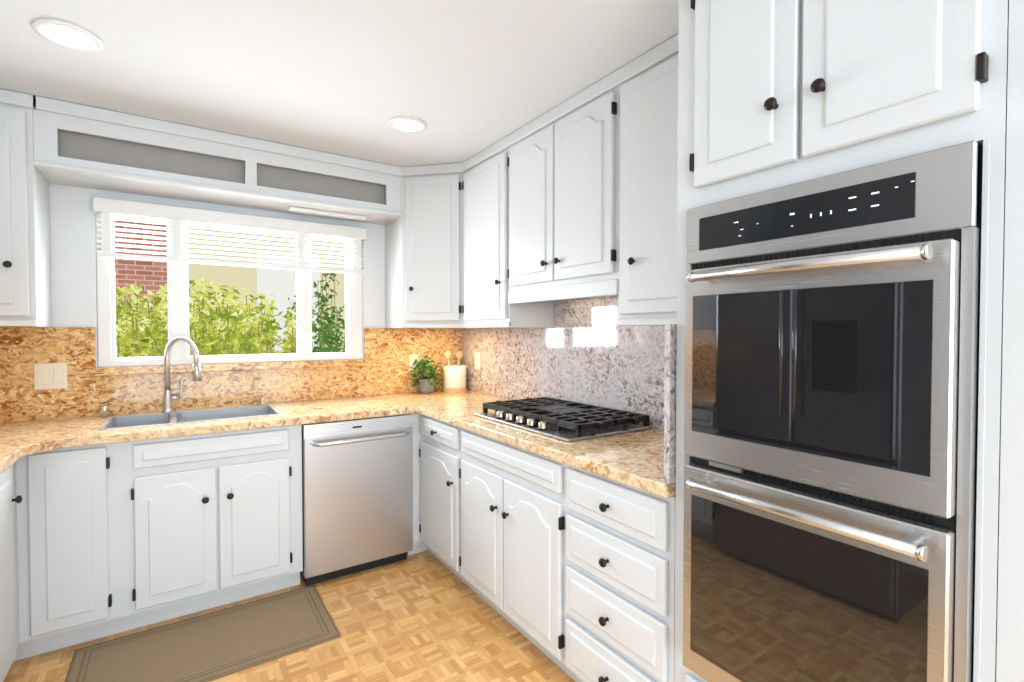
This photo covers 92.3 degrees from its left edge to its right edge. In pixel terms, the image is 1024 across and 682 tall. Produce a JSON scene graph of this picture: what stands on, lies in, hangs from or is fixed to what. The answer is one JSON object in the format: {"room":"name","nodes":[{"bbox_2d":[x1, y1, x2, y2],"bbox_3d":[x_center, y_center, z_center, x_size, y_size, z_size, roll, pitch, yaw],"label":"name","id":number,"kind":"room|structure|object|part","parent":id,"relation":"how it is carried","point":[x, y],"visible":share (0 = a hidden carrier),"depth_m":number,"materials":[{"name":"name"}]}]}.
{"room":"kitchen","nodes":[
{"label":"kitchen","id":0,"kind":"room"},
{"bbox_2d":[49,183,452,370],"bbox_3d":[-1.632,0.094,3.003,3.230,2.390,0.150,-1,1,-34],"label":"wall","id":1,"kind":"structure","parent":0,"point":[73,257],"depth_m":2.53,"materials":[{"name":"white paint"}]},
{"bbox_2d":[95,214,362,366],"bbox_3d":[-1.603,-0.290,2.970,1.384,0.838,0.074,-1,1,-34],"label":"window","id":2,"kind":"structure","parent":1,"relation":"in","point":[178,294],"depth_m":2.78,"materials":[{"name":"white plastic"}]},
{"bbox_2d":[92,197,366,273],"bbox_3d":[-1.558,-0.589,2.901,1.393,0.299,0.071,-1,1,-34],"label":"window blinds","id":3,"kind":"object","parent":2,"relation":"attached to","point":[106,208],"visible":0.98,"depth_m":2.81,"materials":[{"name":"white plastic"}]},
{"bbox_2d":[0,327,459,422],"bbox_3d":[-1.576,0.151,2.921,2.926,0.457,0.051,-1,1,-34],"label":"backsplash","id":4,"kind":"structure","parent":1,"relation":"attached to","point":[46,373],"depth_m":2.74,"materials":[{"name":"beige stone"}]},
{"bbox_2d":[3,550,575,681],"bbox_3d":[-0.026,1.385,0.642,3.230,0.100,5.900,-1,1,-34],"label":"floor","id":5,"kind":"structure","parent":0,"point":[426,616],"depth_m":2.13,"materials":[{"name":"brown wood"}]},
{"bbox_2d":[0,455,31,681],"bbox_3d":[-2.055,0.882,1.581,0.620,0.868,0.540,-1,1,-34],"label":"base cabinet","id":6,"kind":"object","parent":5,"relation":"on","point":[15,571],"depth_m":1.92,"materials":[{"name":"white paint"}]},
{"bbox_2d":[0,440,35,473],"bbox_3d":[-1.930,0.430,1.423,0.660,0.040,0.853,-1,1,-34],"label":"countertop","id":7,"kind":"structure","parent":6,"relation":"in","point":[9,453],"depth_m":1.83,"materials":[{"name":"stone"}]},
{"bbox_2d":[32,442,127,654],"bbox_3d":[-1.984,0.868,2.305,0.290,0.868,0.635,-1,1,-34],"label":"base cabinet","id":8,"kind":"object","parent":5,"relation":"on","point":[78,597],"depth_m":2.05,"materials":[{"name":"white paint"}]},
{"bbox_2d":[65,585,340,681],"bbox_3d":[-1.297,1.302,2.121,0.955,0.008,0.525,-1,1,-34],"label":"rug","id":9,"kind":"object","parent":5,"relation":"on","point":[215,645],"visible":1,"depth_m":2.11,"materials":[{"name":"beige fabric"}]},
{"bbox_2d":[124,425,302,629],"bbox_3d":[-1.558,0.863,2.591,0.737,0.868,0.635,-1,1,-34],"label":"base cabinet","id":10,"kind":"object","parent":5,"relation":"on","point":[212,520],"depth_m":2.32,"materials":[{"name":"white paint"}]},
{"bbox_2d":[0,336,507,452],"bbox_3d":[-1.383,0.280,2.637,2.926,0.612,0.735,-1,1,-34],"label":"countertop","id":11,"kind":"structure","parent":10,"relation":"on","point":[105,428],"depth_m":2.56,"materials":[{"name":"stone"}]},
{"bbox_2d":[161,336,201,412],"bbox_3d":[-1.780,0.180,2.646,0.183,0.412,0.209,-1,1,-34],"label":"faucet","id":12,"kind":"object","parent":11,"relation":"on","point":[168,398],"depth_m":2.66,"materials":[{"name":"silver metal"}]},
{"bbox_2d":[409,355,443,393],"bbox_3d":[-0.595,0.234,3.464,0.252,0.271,0.198,-1,1,-34],"label":"potted plant","id":13,"kind":"object","parent":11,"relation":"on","point":[426,385],"visible":0.98,"depth_m":3.45,"materials":[{"name":"green plant"}]},
{"bbox_3d":[-0.605,0.317,3.487,0.116,0.104,0.116,-1,1,-34],"label":"pot","id":14,"kind":"part","parent":13,"relation":"part of","materials":[{"name":"grey ceramic"}]},
{"bbox_2d":[443,350,466,392],"bbox_3d":[-0.417,0.216,3.582,0.176,0.302,0.176,-1,1,-34],"label":"utensil crock","id":15,"kind":"object","parent":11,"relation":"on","point":[454,378],"visible":1,"depth_m":3.52,"materials":[{"name":"white ceramic"}]},
{"bbox_2d":[300,414,412,585],"bbox_3d":[-0.976,0.857,2.929,0.600,0.868,0.669,-1,1,-34],"label":"dishwasher","id":16,"kind":"object","parent":5,"relation":"on","point":[357,495],"visible":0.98,"depth_m":2.69,"materials":[{"name":"silver metal"}]},
{"bbox_2d":[407,413,419,554],"bbox_3d":[-0.472,0.849,3.318,0.666,0.868,0.643,-1,1,-34],"label":"base cabinet","id":17,"kind":"object","parent":5,"relation":"on","point":[416,500],"depth_m":2.91,"materials":[{"name":"white paint"}]},
{"bbox_2d":[416,413,451,570],"bbox_3d":[-0.145,0.858,2.861,0.635,0.868,0.480,-1,1,-34],"label":"base cabinet","id":18,"kind":"object","parent":5,"relation":"on","point":[433,436],"depth_m":2.71,"materials":[{"name":"white paint"}]},
{"bbox_2d":[452,425,555,663],"bbox_3d":[0.216,0.868,2.324,0.635,0.868,0.813,-1,1,-34],"label":"base cabinet","id":19,"kind":"object","parent":5,"relation":"on","point":[504,494],"depth_m":2.12,"materials":[{"name":"white paint"}]},
{"bbox_2d":[556,461,675,681],"bbox_3d":[0.577,0.878,1.788,0.635,0.868,0.480,-1,1,-34],"label":"base cabinet","id":20,"kind":"object","parent":5,"relation":"on","point":[569,570],"depth_m":1.60,"materials":[{"name":"white paint"}]},
{"bbox_2d":[420,399,675,497],"bbox_3d":[0.211,0.413,2.313,0.646,0.040,1.770,-1,1,-34],"label":"countertop","id":21,"kind":"structure","parent":20,"relation":"in","point":[635,459],"depth_m":1.87,"materials":[{"name":"stone"}]},
{"bbox_2d":[473,397,650,441],"bbox_3d":[0.212,0.359,2.387,0.490,0.062,0.811,-1,1,-34],"label":"cooktop","id":22,"kind":"object","parent":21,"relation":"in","point":[565,420],"visible":1,"depth_m":2.22,"materials":[{"name":"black metal"}]},
{"bbox_2d":[674,0,1008,681],"bbox_3d":[0.886,0.128,1.285,0.667,2.388,0.672,-1,1,-34],"label":"tall cabinet","id":23,"kind":"object","parent":5,"relation":"on","point":[772,94],"visible":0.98,"depth_m":1.02,"materials":[{"name":"white paint"}]},
{"bbox_2d":[683,141,982,681],"bbox_3d":[0.844,0.265,1.249,0.664,1.244,0.591,-1,1,-34],"label":"oven","id":24,"kind":"object","parent":23,"relation":"in","point":[832,335],"visible":1,"depth_m":1.02,"materials":[{"name":"silver metal"}]},
{"bbox_2d":[0,0,678,166],"bbox_3d":[-0.026,-1.115,0.594,3.230,0.120,5.900,-1,1,-34],"label":"ceiling","id":25,"kind":"structure","parent":0,"point":[464,80],"depth_m":1.91,"materials":[{"name":"white paint"}]},
{"bbox_2d":[0,89,55,326],"bbox_3d":[-2.453,-0.573,2.135,0.608,1.018,0.345,-1,1,-34],"label":"upper cabinet","id":26,"kind":"object","parent":25,"relation":"hanging from","point":[26,175],"depth_m":2.16,"materials":[{"name":"white paint"}]},
{"bbox_2d":[31,18,104,52],"bbox_3d":[-1.558,-1.073,1.734,0.194,0.008,0.194,-1,1,-34],"label":"recessed light","id":27,"kind":"object","parent":25,"relation":"in","point":[71,36],"visible":1,"depth_m":1.73,"materials":[{"name":"white plastic"}]},
{"bbox_2d":[388,116,426,132],"bbox_3d":[-0.527,-1.087,2.476,0.194,0.008,0.194,-1,1,-34],"label":"recessed light","id":28,"kind":"object","parent":25,"relation":"in","point":[405,124],"visible":1,"depth_m":2.47,"materials":[{"name":"white plastic"}]},
{"bbox_2d":[380,163,459,328],"bbox_3d":[-0.454,-0.596,3.316,0.608,1.018,0.618,-1,1,-34],"label":"upper cabinet","id":29,"kind":"object","parent":25,"relation":"hanging from","point":[420,205],"depth_m":3.08,"materials":[{"name":"white paint"}]},
{"bbox_2d":[460,138,559,328],"bbox_3d":[-0.032,-0.588,2.924,0.345,1.018,0.505,-1,1,-34],"label":"upper cabinet","id":30,"kind":"object","parent":25,"relation":"hanging from","point":[484,303],"depth_m":2.79,"materials":[{"name":"white paint"}]},
{"bbox_2d":[504,71,615,297],"bbox_3d":[0.330,-0.670,2.385,0.345,0.833,0.790,-1,1,-34],"label":"upper cabinet","id":31,"kind":"object","parent":25,"relation":"hanging from","point":[528,224],"depth_m":2.22,"materials":[{"name":"white paint"}]},
{"bbox_2d":[608,34,677,325],"bbox_3d":[0.691,-0.568,1.851,0.345,1.018,0.502,-1,1,-34],"label":"upper cabinet","id":32,"kind":"object","parent":25,"relation":"hanging from","point":[644,251],"depth_m":1.83,"materials":[{"name":"white paint"}]},
{"bbox_2d":[466,0,1023,681],"bbox_3d":[0.998,0.127,1.308,0.760,2.390,5.600,-1,1,-34],"label":"wall","id":33,"kind":"structure","parent":0,"point":[1010,616],"depth_m":0.84,"materials":[{"name":"white paint"}]},
{"bbox_2d":[460,295,655,427],"bbox_3d":[0.299,0.063,2.726,0.030,0.642,2.370,-1,1,-34],"label":"backsplash","id":34,"kind":"structure","parent":33,"relation":"attached to","point":[590,351],"depth_m":2.67,"materials":[{"name":"grey stone"}]},
{"bbox_2d":[652,324,676,483],"bbox_3d":[0.687,0.177,1.571,0.587,0.457,0.019,-1,1,-34],"label":"backsplash","id":35,"kind":"structure","parent":33,"relation":"attached to","point":[664,413],"depth_m":1.41,"materials":[{"name":"grey stone"}]},
{"label":"outside","id":36,"kind":"structure","parent":0,"visible":0},
{"bbox_2d":[114,220,344,357],"bbox_3d":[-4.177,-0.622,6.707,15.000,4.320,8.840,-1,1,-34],"label":"window glass","id":37,"kind":"object","parent":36,"point":[237,310],"depth_m":3.75,"materials":[{"name":"glass"}]}
]}

